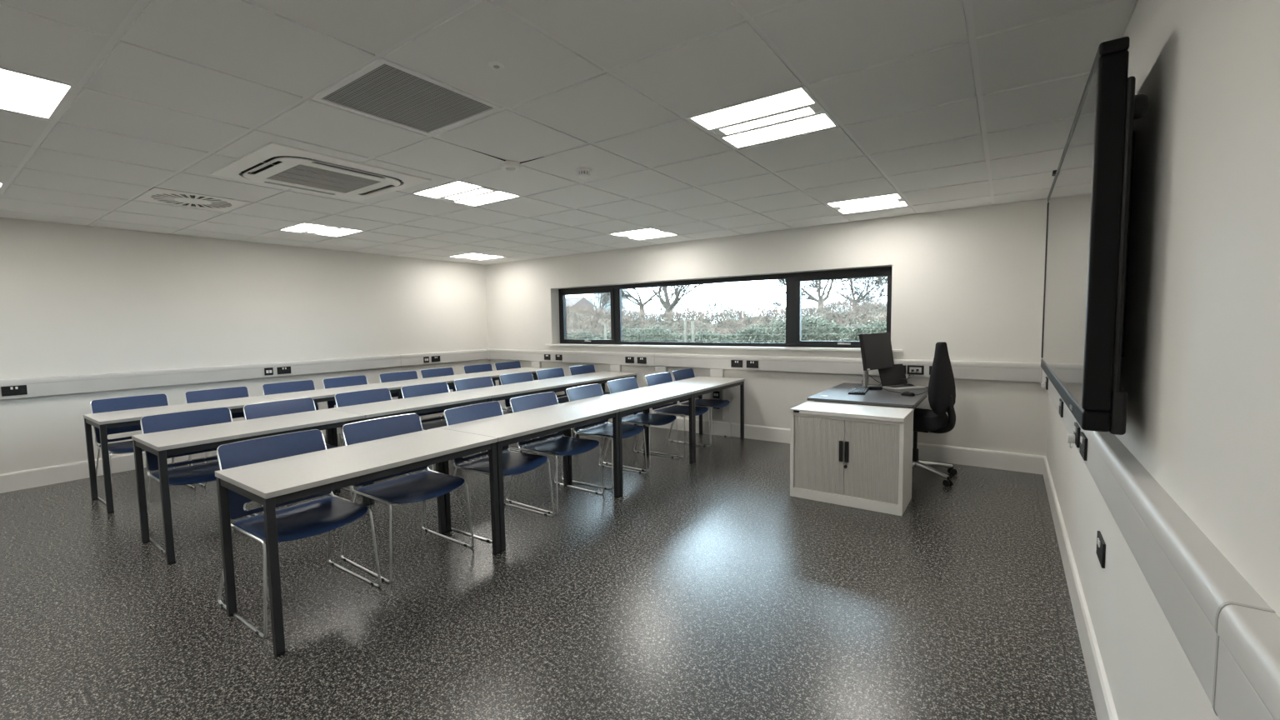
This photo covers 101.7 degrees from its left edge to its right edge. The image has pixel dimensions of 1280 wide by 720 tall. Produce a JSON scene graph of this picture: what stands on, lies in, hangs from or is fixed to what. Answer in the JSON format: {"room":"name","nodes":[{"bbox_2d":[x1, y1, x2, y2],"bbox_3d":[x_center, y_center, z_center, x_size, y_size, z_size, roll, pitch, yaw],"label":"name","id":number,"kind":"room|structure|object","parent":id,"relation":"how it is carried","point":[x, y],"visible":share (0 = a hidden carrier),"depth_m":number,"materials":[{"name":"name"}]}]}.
{"room":"classroom","nodes":[
{"label":"classroom","id":0,"kind":"room"},
{"bbox_2d":[0,190,489,474],"bbox_3d":[-4.833,-0.360,5.900,0.300,2.831,7.400,2,5,35],"label":"wall","id":1,"kind":"structure","parent":0,"point":[75,299],"depth_m":5.58,"materials":[{"name":"paint"}]},
{"bbox_2d":[0,385,27,396],"bbox_3d":[-5.514,0.270,4.596,0.014,0.086,0.146,2,5,35],"label":"double socket","id":2,"kind":"object","parent":1,"relation":"attached to","point":[20,389],"visible":1,"depth_m":4.59,"materials":[{"name":"black plastic"}]},
{"bbox_2d":[0,412,444,493],"bbox_3d":[-4.600,0.964,6.020,0.018,0.165,7.082,2,5,35],"label":"baseboard","id":3,"kind":"structure","parent":1,"relation":"attached to","point":[19,480],"depth_m":4.90,"materials":[{"name":"white paint"}]},
{"bbox_2d":[0,349,487,399],"bbox_3d":[-4.609,0.146,5.935,0.054,0.175,7.046,2,5,35],"label":"cable trunking","id":4,"kind":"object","parent":1,"relation":"attached to","point":[74,384],"depth_m":5.71,"materials":[{"name":"white plastic"}]},
{"bbox_2d":[276,366,291,374],"bbox_3d":[-4.306,0.125,6.312,0.014,0.086,0.146,2,5,35],"label":"double socket","id":5,"kind":"object","parent":1,"relation":"attached to","point":[281,370],"visible":1,"depth_m":6.31,"materials":[{"name":"black plastic"}]},
{"bbox_2d":[0,408,1097,719],"bbox_3d":[-1.524,1.212,3.885,8.116,0.120,7.700,2,5,35],"label":"floor","id":6,"kind":"structure","parent":0,"point":[707,589],"depth_m":2.60,"materials":[{"name":"plastic"}]},
{"bbox_2d":[90,393,196,504],"bbox_3d":[-4.301,0.740,4.503,0.602,0.822,0.554,2,5,34],"label":"chair","id":7,"kind":"object","parent":6,"relation":"on","point":[112,404],"visible":0.4,"depth_m":4.51,"materials":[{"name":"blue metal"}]},
{"bbox_2d":[83,395,279,514],"bbox_3d":[-3.991,0.776,4.646,0.610,0.720,1.213,2,5,35],"label":"table","id":8,"kind":"object","parent":6,"relation":"on","point":[102,421],"visible":0.62,"depth_m":4.31,"materials":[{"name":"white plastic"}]},
{"bbox_2d":[140,406,263,554],"bbox_3d":[-3.033,0.784,3.612,0.602,0.822,0.554,2,5,36],"label":"chair","id":9,"kind":"object","parent":6,"relation":"on","point":[204,472],"visible":0.41,"depth_m":3.62,"materials":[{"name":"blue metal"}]},
{"bbox_2d":[185,386,249,486],"bbox_3d":[-3.935,0.699,4.988,0.602,0.822,0.554,2,5,36],"label":"chair","id":10,"kind":"object","parent":6,"relation":"on","point":[206,395],"visible":0.2,"depth_m":5.10,"materials":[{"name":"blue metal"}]},
{"bbox_2d":[131,408,369,564],"bbox_3d":[-2.723,0.820,3.756,0.610,0.720,1.213,2,5,35],"label":"table","id":11,"kind":"object","parent":6,"relation":"on","point":[162,444],"visible":0.93,"depth_m":3.43,"materials":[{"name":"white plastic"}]},
{"bbox_2d":[243,397,352,515],"bbox_3d":[-2.683,0.745,4.074,0.602,0.822,0.554,2,5,34],"label":"chair","id":12,"kind":"object","parent":6,"relation":"on","point":[266,409],"visible":0.27,"depth_m":4.17,"materials":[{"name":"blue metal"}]},
{"bbox_2d":[216,429,381,637],"bbox_3d":[-1.774,0.829,2.705,0.602,0.822,0.554,2,5,34],"label":"chair","id":13,"kind":"object","parent":6,"relation":"on","point":[322,515],"visible":0.66,"depth_m":2.69,"materials":[{"name":"blue plastic"}]},
{"bbox_2d":[261,380,340,446],"bbox_3d":[-3.599,0.653,5.533,0.602,0.822,0.554,2,5,35],"label":"chair","id":14,"kind":"object","parent":6,"relation":"on","point":[304,385],"visible":0.27,"depth_m":5.64,"materials":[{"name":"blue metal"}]},
{"bbox_2d":[255,383,402,402],"bbox_3d":[-3.292,0.692,5.637,0.610,0.720,1.213,2,5,35],"label":"table","id":15,"kind":"object","parent":6,"relation":"on","point":[327,394],"visible":0.28,"depth_m":5.51,"materials":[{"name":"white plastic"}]},
{"bbox_2d":[322,375,368,439],"bbox_3d":[-3.241,0.614,5.989,0.602,0.822,0.554,2,5,34],"label":"chair","id":16,"kind":"object","parent":6,"relation":"on","point":[362,379],"visible":0.3,"depth_m":6.06,"materials":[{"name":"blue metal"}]},
{"bbox_2d":[215,427,500,657],"bbox_3d":[-1.453,0.864,2.865,0.610,0.720,1.213,2,5,35],"label":"table","id":17,"kind":"object","parent":6,"relation":"on","point":[271,483],"visible":0.99,"depth_m":2.55,"materials":[{"name":"grey laminate"}]},
{"bbox_2d":[335,388,425,495],"bbox_3d":[-2.325,0.697,4.652,0.602,0.822,0.554,2,5,35],"label":"chair","id":18,"kind":"object","parent":6,"relation":"on","point":[356,397],"visible":0.2,"depth_m":4.74,"materials":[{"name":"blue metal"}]},
{"bbox_2d":[340,413,474,582],"bbox_3d":[-1.430,0.788,3.194,0.602,0.822,0.554,2,5,36],"label":"chair","id":19,"kind":"object","parent":6,"relation":"on","point":[429,484],"visible":0.78,"depth_m":3.19,"materials":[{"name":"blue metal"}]},
{"bbox_2d":[329,391,491,504],"bbox_3d":[-2.024,0.736,4.747,0.610,0.720,1.213,2,5,35],"label":"table","id":20,"kind":"object","parent":6,"relation":"on","point":[433,402],"visible":0.59,"depth_m":4.56,"materials":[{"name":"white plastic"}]},
{"bbox_2d":[379,370,442,420],"bbox_3d":[-2.866,0.570,6.505,0.602,0.822,0.554,2,5,36],"label":"chair","id":21,"kind":"object","parent":6,"relation":"on","point":[407,375],"visible":0.26,"depth_m":6.59,"materials":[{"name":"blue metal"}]},
{"bbox_2d":[376,374,488,398],"bbox_3d":[-2.594,0.608,6.628,0.610,0.720,1.213,2,5,35],"label":"table","id":22,"kind":"object","parent":6,"relation":"on","point":[450,379],"visible":0.27,"depth_m":6.49,"materials":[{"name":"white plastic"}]},
{"bbox_2d":[420,367,455,419],"bbox_3d":[-2.554,0.530,6.982,0.602,0.822,0.554,2,5,34],"label":"chair","id":23,"kind":"object","parent":6,"relation":"on","point":[432,372],"visible":0.2,"depth_m":7.10,"materials":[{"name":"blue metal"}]},
{"bbox_2d":[400,381,481,474],"bbox_3d":[-1.951,0.658,5.095,0.602,0.822,0.554,2,5,37],"label":"chair","id":24,"kind":"object","parent":6,"relation":"on","point":[412,391],"visible":0.27,"depth_m":5.17,"materials":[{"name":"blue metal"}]},
{"bbox_2d":[463,363,495,385],"bbox_3d":[-2.170,0.486,7.510,0.602,0.822,0.554,2,5,35],"label":"chair","id":25,"kind":"object","parent":6,"relation":"on","point":[478,367],"visible":0.25,"depth_m":7.63,"materials":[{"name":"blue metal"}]},
{"bbox_2d":[454,376,525,460],"bbox_3d":[-1.625,0.615,5.611,0.602,0.822,0.554,2,5,34],"label":"chair","id":26,"kind":"object","parent":6,"relation":"on","point":[481,382],"visible":0.22,"depth_m":5.72,"materials":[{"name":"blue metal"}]},
{"bbox_2d":[444,400,554,542],"bbox_3d":[-1.007,0.745,3.690,0.602,0.822,0.554,2,5,33],"label":"chair","id":27,"kind":"object","parent":6,"relation":"on","point":[513,462],"visible":0.58,"depth_m":3.70,"materials":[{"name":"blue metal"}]},
{"bbox_2d":[465,367,549,380],"bbox_3d":[-1.895,0.524,7.619,0.610,0.720,1.213,2,5,35],"label":"table","id":28,"kind":"object","parent":6,"relation":"on","point":[494,375],"visible":0.21,"depth_m":7.51,"materials":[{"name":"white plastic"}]},
{"bbox_2d":[495,360,521,401],"bbox_3d":[-1.853,0.446,7.976,0.602,0.822,0.554,2,5,36],"label":"chair","id":29,"kind":"object","parent":6,"relation":"on","point":[515,364],"visible":0.24,"depth_m":8.08,"materials":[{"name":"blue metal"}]},
{"bbox_2d":[455,380,576,437],"bbox_3d":[-1.326,0.652,5.738,0.610,0.720,1.213,2,5,35],"label":"table","id":30,"kind":"object","parent":6,"relation":"on","point":[499,392],"visible":0.57,"depth_m":5.59,"materials":[{"name":"white laminate"}]},
{"bbox_2d":[499,371,549,450],"bbox_3d":[-1.270,0.575,6.080,0.602,0.822,0.554,2,5,35],"label":"chair","id":31,"kind":"object","parent":6,"relation":"on","point":[510,378],"visible":0.29,"depth_m":6.15,"materials":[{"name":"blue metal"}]},
{"bbox_2d":[440,403,619,552],"bbox_3d":[-0.754,0.780,3.856,0.610,0.720,1.213,2,5,35],"label":"table","id":32,"kind":"object","parent":6,"relation":"on","point":[510,428],"visible":0.75,"depth_m":3.65,"materials":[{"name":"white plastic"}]},
{"bbox_2d":[505,391,604,514],"bbox_3d":[-0.676,0.704,4.176,0.602,0.822,0.554,2,5,36],"label":"chair","id":33,"kind":"object","parent":6,"relation":"on","point":[564,445],"visible":0.77,"depth_m":4.18,"materials":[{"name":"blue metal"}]},
{"bbox_2d":[535,367,595,438],"bbox_3d":[-0.949,0.533,6.587,0.602,0.822,0.554,2,5,33],"label":"chair","id":34,"kind":"object","parent":6,"relation":"on","point":[552,372],"visible":0.36,"depth_m":6.69,"materials":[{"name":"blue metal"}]},
{"bbox_2d":[540,371,637,438],"bbox_3d":[-0.627,0.568,6.729,0.610,0.720,1.213,2,5,35],"label":"table","id":35,"kind":"object","parent":6,"relation":"on","point":[599,377],"visible":0.48,"depth_m":6.59,"materials":[{"name":"white laminate"}]},
{"bbox_2d":[569,364,624,429],"bbox_3d":[-0.598,0.494,7.034,0.602,0.822,0.554,2,5,36],"label":"chair","id":36,"kind":"object","parent":6,"relation":"on","point":[582,369],"visible":0.22,"depth_m":7.15,"materials":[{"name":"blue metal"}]},
{"bbox_2d":[561,383,647,489],"bbox_3d":[-0.313,0.658,4.727,0.602,0.822,0.554,2,5,34],"label":"chair","id":37,"kind":"object","parent":6,"relation":"on","point":[584,392],"visible":0.67,"depth_m":4.74,"materials":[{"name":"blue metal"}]},
{"bbox_2d":[564,387,694,496],"bbox_3d":[-0.056,0.696,4.847,0.610,0.720,1.213,2,5,35],"label":"table","id":38,"kind":"object","parent":6,"relation":"on","point":[632,401],"visible":0.72,"depth_m":4.70,"materials":[{"name":"white laminate"}]},
{"bbox_2d":[602,377,679,470],"bbox_3d":[0.018,0.614,5.249,0.602,0.822,0.554,2,5,35],"label":"chair","id":39,"kind":"object","parent":6,"relation":"on","point":[629,383],"visible":0.73,"depth_m":5.26,"materials":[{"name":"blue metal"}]},
{"bbox_2d":[640,372,710,457],"bbox_3d":[0.401,0.573,5.723,0.602,0.822,0.554,2,5,37],"label":"chair","id":40,"kind":"object","parent":6,"relation":"on","point":[657,378],"visible":0.7,"depth_m":5.75,"materials":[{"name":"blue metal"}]},
{"bbox_2d":[644,376,744,462],"bbox_3d":[0.643,0.612,5.838,0.610,0.720,1.213,2,5,35],"label":"table","id":41,"kind":"object","parent":6,"relation":"on","point":[701,386],"visible":0.72,"depth_m":5.75,"materials":[{"name":"white laminate"}]},
{"bbox_2d":[667,368,731,445],"bbox_3d":[0.721,0.534,6.195,0.602,0.822,0.554,2,5,34],"label":"chair","id":42,"kind":"object","parent":6,"relation":"on","point":[686,373],"visible":0.66,"depth_m":6.21,"materials":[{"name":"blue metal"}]},
{"bbox_2d":[790,400,913,515],"bbox_3d":[1.648,0.731,4.084,0.812,0.705,0.464,2,5,35],"label":"base cabinet","id":43,"kind":"object","parent":6,"relation":"on","point":[856,456],"visible":1,"depth_m":3.90,"materials":[{"name":"metal"}]},
{"bbox_2d":[807,382,927,447],"bbox_3d":[2.131,0.656,4.779,0.820,0.737,1.235,2,5,35],"label":"desk","id":44,"kind":"object","parent":6,"relation":"on","point":[839,393],"visible":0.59,"depth_m":4.46,"materials":[{"name":"laminate"}]},
{"bbox_2d":[848,386,869,394],"bbox_3d":[2.017,0.278,4.806,0.140,0.025,0.430,1,5,28],"label":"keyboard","id":45,"kind":"object","parent":44,"relation":"on","point":[855,390],"visible":1,"depth_m":4.71,"materials":[{"name":"black plastic"}]},
{"bbox_2d":[858,332,894,386],"bbox_3d":[2.249,0.004,5.041,0.523,0.529,0.176,-4,5,-38],"label":"computer monitor","id":46,"kind":"object","parent":44,"relation":"on","point":[876,348],"visible":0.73,"depth_m":4.97,"materials":[{"name":"black plastic"}]},
{"bbox_2d":[878,364,925,390],"bbox_3d":[2.500,0.160,4.990,0.310,0.214,0.293,-2,4,-18],"label":"laptop","id":47,"kind":"object","parent":44,"relation":"on","point":[889,377],"visible":0.79,"depth_m":5.07,"materials":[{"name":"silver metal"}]},
{"bbox_2d":[905,341,957,486],"bbox_3d":[2.419,0.436,4.602,0.698,1.191,0.710,-5,6,-43],"label":"office chair","id":48,"kind":"object","parent":6,"relation":"on","point":[942,388],"visible":0.7,"depth_m":4.38,"materials":[{"name":"black fabric"}]},
{"bbox_2d":[0,0,1137,264],"bbox_3d":[-1.569,-1.508,3.687,8.116,0.527,7.700,2,5,35],"label":"ceiling","id":49,"kind":"structure","parent":0,"point":[941,105],"depth_m":2.44,"materials":[{"name":"tile"}]},
{"bbox_2d":[0,65,75,119],"bbox_3d":[-2.710,-1.153,2.060,0.580,0.093,0.580,2,5,35],"label":"ceiling light","id":50,"kind":"object","parent":49,"relation":"attached to","point":[22,92],"visible":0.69,"depth_m":2.29,"materials":[{"name":"white plastic"}]},
{"bbox_2d":[133,186,250,212],"bbox_3d":[-3.493,-1.274,4.073,0.576,0.068,0.576,2,5,35],"label":"ceiling vent","id":51,"kind":"object","parent":49,"relation":"in","point":[156,195],"visible":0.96,"depth_m":4.04,"materials":[{"name":"plastic"}]},
{"bbox_2d":[210,141,430,200],"bbox_3d":[-2.093,-1.239,3.457,0.951,0.094,0.951,2,5,35],"label":"air conditioning unit","id":52,"kind":"object","parent":49,"relation":"attached to","point":[295,167],"visible":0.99,"depth_m":3.33,"materials":[{"name":"plastic"}]},
{"bbox_2d":[267,164,379,193],"bbox_3d":[-2.092,-1.200,3.460,0.500,0.016,0.500,2,5,35],"label":"grille","id":53,"kind":"object","parent":52,"relation":"attached to","point":[303,175],"depth_m":3.44,"materials":[{"name":"plastic"}]},
{"bbox_2d":[278,222,363,236],"bbox_3d":[-3.295,-1.387,5.395,0.580,0.093,0.580,2,5,35],"label":"ceiling light","id":54,"kind":"object","parent":49,"relation":"attached to","point":[304,227],"visible":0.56,"depth_m":5.43,"materials":[{"name":"white plastic"}]},
{"bbox_2d":[285,223,322,231],"bbox_3d":[-3.395,-1.370,5.253,0.544,0.062,0.195,2,5,35],"label":"diffuser","id":55,"kind":"object","parent":54,"relation":"attached to","point":[300,227],"depth_m":5.38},
{"bbox_2d":[308,226,335,233],"bbox_3d":[-3.294,-1.349,5.398,0.472,0.004,0.098,2,5,35],"label":"diffuser","id":56,"kind":"object","parent":54,"relation":"attached to","point":[324,229],"depth_m":5.39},
{"bbox_2d":[320,228,357,235],"bbox_3d":[-3.195,-1.394,5.538,0.544,0.062,0.195,2,5,35],"label":"diffuser","id":57,"kind":"object","parent":54,"relation":"attached to","point":[337,232],"depth_m":5.66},
{"bbox_2d":[311,56,502,135],"bbox_3d":[-1.038,-1.162,2.353,0.576,0.014,0.576,2,5,35],"label":"ceiling vent","id":58,"kind":"object","parent":49,"relation":"in","point":[385,90],"visible":1,"depth_m":2.31,"materials":[{"name":"metal"}]},
{"bbox_2d":[411,180,521,206],"bbox_3d":[-1.331,-1.319,4.017,0.580,0.093,0.580,2,5,35],"label":"ceiling light","id":59,"kind":"object","parent":49,"relation":"attached to","point":[457,191],"visible":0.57,"depth_m":4.04,"materials":[{"name":"white plastic"}]},
{"bbox_2d":[418,181,478,196],"bbox_3d":[-1.431,-1.302,3.875,0.544,0.062,0.195,2,5,35],"label":"diffuser","id":60,"kind":"object","parent":59,"relation":"attached to","point":[452,187],"depth_m":3.96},
{"bbox_2d":[445,188,490,199],"bbox_3d":[-1.330,-1.281,4.020,0.472,0.004,0.098,2,5,35],"label":"diffuser","id":61,"kind":"object","parent":59,"relation":"attached to","point":[477,192],"depth_m":4.02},
{"bbox_2d":[457,191,515,204],"bbox_3d":[-1.231,-1.326,4.160,0.544,0.062,0.195,2,5,35],"label":"diffuser","id":62,"kind":"object","parent":59,"relation":"attached to","point":[491,197],"depth_m":4.25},
{"bbox_2d":[449,252,504,259],"bbox_3d":[-2.407,-1.569,7.697,0.580,0.093,0.580,2,5,35],"label":"ceiling light","id":63,"kind":"object","parent":49,"relation":"attached to","point":[469,256],"visible":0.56,"depth_m":7.76,"materials":[{"name":"white plastic"}]},
{"bbox_2d":[452,253,479,257],"bbox_3d":[-2.507,-1.553,7.555,0.544,0.062,0.195,2,5,35],"label":"diffuser","id":64,"kind":"object","parent":63,"relation":"attached to","point":[467,255],"depth_m":7.67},
{"bbox_2d":[474,254,497,259],"bbox_3d":[-2.306,-1.577,7.840,0.544,0.062,0.195,2,5,35],"label":"diffuser","id":65,"kind":"object","parent":63,"relation":"attached to","point":[488,257],"depth_m":7.92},
{"bbox_2d":[488,60,504,69],"bbox_3d":[-0.554,-1.133,2.013,0.060,0.011,0.060,2,5,35],"label":"ceiling sensor","id":66,"kind":"object","parent":49,"relation":"attached to","point":[496,65],"visible":1,"depth_m":2.00,"materials":[{"name":"paint"}]},
{"bbox_2d":[473,150,543,171],"bbox_3d":[-0.810,-1.198,3.178,0.407,0.049,0.257,-2,4,-20],"label":"sensor","id":67,"kind":"object","parent":49,"relation":"attached to","point":[510,166],"visible":1,"depth_m":3.21,"materials":[{"name":"white plastic"}]},
{"bbox_2d":[575,166,591,179],"bbox_3d":[-0.364,-1.214,3.402,0.104,0.058,0.104,2,5,35],"label":"smoke detector","id":68,"kind":"object","parent":49,"relation":"attached to","point":[583,172],"visible":1,"depth_m":3.37,"materials":[{"name":"white plastic"}]},
{"bbox_2d":[609,227,679,239],"bbox_3d":[0.048,-1.484,5.974,0.580,0.093,0.580,2,5,35],"label":"ceiling light","id":69,"kind":"object","parent":49,"relation":"attached to","point":[645,233],"visible":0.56,"depth_m":6.02,"materials":[{"name":"white plastic"}]},
{"bbox_2d":[613,228,657,234],"bbox_3d":[-0.052,-1.468,5.832,0.544,0.062,0.195,2,5,35],"label":"diffuser","id":70,"kind":"object","parent":69,"relation":"attached to","point":[637,232],"depth_m":5.89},
{"bbox_2d":[628,231,662,236],"bbox_3d":[0.049,-1.447,5.977,0.472,0.004,0.098,2,5,35],"label":"diffuser","id":71,"kind":"object","parent":69,"relation":"attached to","point":[637,234],"depth_m":5.97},
{"bbox_2d":[633,230,672,239],"bbox_3d":[0.148,-1.492,6.117,0.544,0.062,0.195,2,5,35],"label":"diffuser","id":72,"kind":"object","parent":69,"relation":"attached to","point":[662,234],"depth_m":6.17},
{"bbox_2d":[687,85,839,148],"bbox_3d":[0.633,-1.251,2.639,0.580,0.093,0.580,2,5,35],"label":"ceiling light","id":73,"kind":"object","parent":49,"relation":"attached to","point":[795,111],"visible":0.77,"depth_m":2.65,"materials":[{"name":"white plastic"}]},
{"bbox_2d":[694,88,813,127],"bbox_3d":[0.533,-1.234,2.497,0.544,0.062,0.195,2,5,35],"label":"diffuser","id":74,"kind":"object","parent":73,"relation":"attached to","point":[790,97],"depth_m":2.54,"materials":[{"name":"plastic"}]},
{"bbox_2d":[720,107,813,134],"bbox_3d":[0.633,-1.213,2.642,0.472,0.004,0.098,2,5,35],"label":"diffuser","id":75,"kind":"object","parent":73,"relation":"attached to","point":[801,112],"depth_m":2.64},
{"bbox_2d":[725,114,833,145],"bbox_3d":[0.733,-1.258,2.782,0.544,0.062,0.195,2,5,35],"label":"diffuser","id":76,"kind":"object","parent":73,"relation":"attached to","point":[814,122],"depth_m":2.83,"materials":[{"name":"plastic"}]},
{"bbox_2d":[825,192,909,214],"bbox_3d":[2.012,-1.416,4.596,0.580,0.093,0.580,2,5,35],"label":"ceiling light","id":77,"kind":"object","parent":49,"relation":"attached to","point":[893,200],"visible":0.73,"depth_m":4.63,"materials":[{"name":"white plastic"}]},
{"bbox_2d":[830,194,899,205],"bbox_3d":[1.912,-1.400,4.454,0.544,0.062,0.195,2,5,35],"label":"diffuser","id":78,"kind":"object","parent":77,"relation":"attached to","point":[881,197],"depth_m":4.50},
{"bbox_2d":[840,200,897,208],"bbox_3d":[2.013,-1.379,4.599,0.472,0.004,0.098,2,5,35],"label":"diffuser","id":79,"kind":"object","parent":77,"relation":"attached to","point":[885,202],"depth_m":4.60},
{"bbox_2d":[840,197,905,212],"bbox_3d":[2.112,-1.424,4.739,0.544,0.062,0.195,2,5,35],"label":"diffuser","id":80,"kind":"object","parent":77,"relation":"attached to","point":[897,204],"depth_m":4.78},
{"bbox_2d":[485,198,1048,455],"bbox_3d":[0.577,-0.515,6.795,8.116,2.831,0.300,2,5,35],"label":"wall","id":81,"kind":"structure","parent":0,"point":[971,280],"depth_m":5.18,"materials":[{"name":"paint"}]},
{"bbox_2d":[531,360,541,380],"bbox_3d":[-1.617,0.328,8.198,0.170,0.618,0.050,2,5,35],"label":"trim","id":82,"kind":"structure","parent":81,"relation":"attached to","point":[534,364],"depth_m":8.16,"materials":[{"name":"white plastic"}]},
{"bbox_2d":[655,366,668,414],"bbox_3d":[0.286,0.394,6.864,0.170,0.618,0.050,2,5,35],"label":"trim","id":83,"kind":"structure","parent":81,"relation":"attached to","point":[657,369],"depth_m":6.83,"materials":[{"name":"white plastic"}]},
{"bbox_2d":[710,368,724,419],"bbox_3d":[0.948,0.417,6.399,0.170,0.618,0.050,2,5,35],"label":"trim","id":84,"kind":"structure","parent":81,"relation":"attached to","point":[716,413],"depth_m":6.37,"materials":[{"name":"white plastic"}]},
{"bbox_2d":[545,343,902,352],"bbox_3d":[0.631,-0.168,6.680,4.955,0.026,0.215,2,5,35],"label":"trim","id":85,"kind":"structure","parent":81,"relation":"attached to","point":[851,349],"depth_m":6.32,"materials":[{"name":"paint"}]},
{"bbox_2d":[558,265,892,347],"bbox_3d":[0.688,-0.610,6.743,4.740,0.845,0.125,2,5,35],"label":"window","id":86,"kind":"structure","parent":81,"relation":"in","point":[793,281],"depth_m":6.16,"materials":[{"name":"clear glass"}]},
{"bbox_2d":[730,360,742,367],"bbox_3d":[1.148,0.044,6.185,0.146,0.086,0.014,2,5,35],"label":"double socket","id":87,"kind":"object","parent":81,"relation":"attached to","point":[734,363],"visible":1,"depth_m":6.18,"materials":[{"name":"black plastic"}]},
{"bbox_2d":[485,348,1042,383],"bbox_3d":[0.481,0.007,6.683,7.516,0.185,0.066,2,5,35],"label":"cable trunking","id":88,"kind":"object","parent":81,"relation":"attached to","point":[967,370],"depth_m":5.88,"materials":[{"name":"white plastic"}]},
{"bbox_2d":[497,400,1045,474],"bbox_3d":[0.508,0.825,6.763,7.516,0.165,0.018,2,5,35],"label":"baseboard","id":89,"kind":"structure","parent":81,"relation":"attached to","point":[1030,463],"depth_m":5.06,"materials":[{"name":"white wood"}]},
{"bbox_2d":[907,365,924,374],"bbox_3d":[2.690,0.098,5.093,0.146,0.090,0.030,2,5,35],"label":"socket","id":90,"kind":"object","parent":81,"relation":"attached to","point":[920,369],"visible":1,"depth_m":5.09,"materials":[{"name":"black plastic"}]},
{"bbox_2d":[1045,0,1279,719],"bbox_3d":[1.563,-0.139,1.412,0.300,2.831,7.400,2,5,35],"label":"wall","id":91,"kind":"structure","parent":0,"point":[1200,366],"depth_m":1.08,"materials":[{"name":"paint"}]},
{"bbox_2d":[1073,421,1080,448],"bbox_3d":[1.872,0.320,2.238,0.014,0.086,0.146,2,5,35],"label":"double socket","id":92,"kind":"object","parent":91,"relation":"attached to","point":[1077,428],"visible":0.92,"depth_m":2.19,"materials":[{"name":"black plastic"}]},
{"bbox_2d":[1042,456,1118,719],"bbox_3d":[1.536,1.176,1.715,0.018,0.165,7.082,2,5,35],"label":"baseboard","id":93,"kind":"structure","parent":91,"relation":"attached to","point":[1103,702],"depth_m":2.22,"materials":[{"name":"white wood"}]},
{"bbox_2d":[1079,431,1087,460],"bbox_3d":[1.734,0.336,2.042,0.014,0.086,0.146,2,5,35],"label":"double socket","id":94,"kind":"object","parent":91,"relation":"attached to","point":[1083,440],"visible":1,"depth_m":2.01,"materials":[{"name":"black plastic"}]},
{"bbox_2d":[1040,36,1148,434],"bbox_3d":[1.891,-0.399,2.258,0.146,1.056,2.181,2,5,35],"label":"wall display","id":95,"kind":"object","parent":91,"relation":"attached to","point":[1089,198],"visible":1,"depth_m":1.42,"materials":[{"name":"black plastic"}]},
{"bbox_2d":[1095,530,1105,568],"bbox_3d":[1.713,0.703,1.941,0.014,0.090,0.146,2,5,35],"label":"double socket","id":96,"kind":"object","parent":91,"relation":"attached to","point":[1101,545],"visible":1,"depth_m":1.91,"materials":[{"name":"black plastic"}]},
{"bbox_2d":[1042,369,1279,719],"bbox_3d":[1.497,0.357,1.651,0.054,0.175,7.046,2,5,35],"label":"cable trunking","id":97,"kind":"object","parent":91,"relation":"attached to","point":[1228,634],"depth_m":0.87,"materials":[{"name":"white plastic"}]},
{"label":"outside","id":98,"kind":"structure","parent":0,"visible":0},
{"bbox_3d":[17.701,-3.631,68.040,130.000,0.180,119.700,2,5,35],"label":"ground","id":99,"kind":"structure","parent":98,"visible":0},
{"bbox_2d":[565,297,594,315],"bbox_3d":[-9.502,-5.413,64.802,6.900,4.500,4.400,2,5,35],"label":"barn","id":100,"kind":"object","parent":99,"relation":"on","point":[575,301],"visible":0.24,"depth_m":62.69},
{"bbox_2d":[590,289,625,318],"bbox_3d":[-2.220,-4.700,41.029,3.844,6.699,4.921,-1,4,5],"label":"bare tree","id":101,"kind":"object","parent":99,"relation":"on","point":[599,299],"visible":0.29,"depth_m":40.46,"materials":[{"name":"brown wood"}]},
{"bbox_2d":[591,285,698,314],"bbox_3d":[0.443,-3.695,27.229,4.780,6.614,7.622,-4,5,-38],"label":"bare tree","id":102,"kind":"object","parent":99,"relation":"on","point":[640,303],"visible":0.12,"depth_m":27.59,"materials":[{"name":"plant"}]},
{"bbox_2d":[642,283,712,320],"bbox_3d":[1.314,-3.640,24.084,5.452,6.936,6.454,-1,4,-5],"label":"bare tree","id":103,"kind":"object","parent":99,"relation":"on","point":[666,304],"visible":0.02,"depth_m":24.16,"materials":[{"name":"plant"}]},
{"bbox_2d":[565,294,886,346],"bbox_3d":[1.494,-1.302,20.027,17.511,2.568,2.053,2,5,35],"label":"hedge","id":104,"kind":"object","parent":99,"relation":"on","point":[853,312],"visible":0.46,"depth_m":18.46,"materials":[{"name":"plant"}]},
{"bbox_2d":[565,304,886,347],"bbox_3d":[1.037,-1.113,19.328,16.847,2.057,0.413,2,5,35],"label":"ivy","id":105,"kind":"object","parent":104,"relation":"attached to","point":[814,322],"visible":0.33,"depth_m":17.37,"materials":[{"name":"green plant"}]},
{"bbox_2d":[590,286,885,323],"bbox_3d":[3.997,-5.784,65.069,81.614,4.996,3.087,2,5,35],"label":"hedgerow","id":106,"kind":"object","parent":99,"relation":"on","point":[710,307],"visible":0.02,"depth_m":61.05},
{"bbox_2d":[762,276,882,313],"bbox_3d":[7.383,-3.337,22.152,4.612,6.409,5.529,-5,6,-41],"label":"bare tree","id":107,"kind":"object","parent":99,"relation":"on","point":[817,287],"visible":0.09,"depth_m":22.87,"materials":[{"name":"plant"}]},
{"bbox_2d":[802,276,887,309],"bbox_3d":[11.435,-3.901,27.673,6.719,6.597,5.147,1,5,25],"label":"bare tree","id":108,"kind":"object","parent":99,"relation":"on","point":[878,283],"visible":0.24,"depth_m":27.12,"materials":[{"name":"plant"}]},
{"bbox_2d":[845,285,887,311],"bbox_3d":[19.537,-4.447,44.790,3.665,4.932,3.260,-1,4,0],"label":"bare tree","id":109,"kind":"object","parent":99,"relation":"on","point":[860,286],"visible":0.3,"depth_m":44.35,"materials":[{"name":"plant"}]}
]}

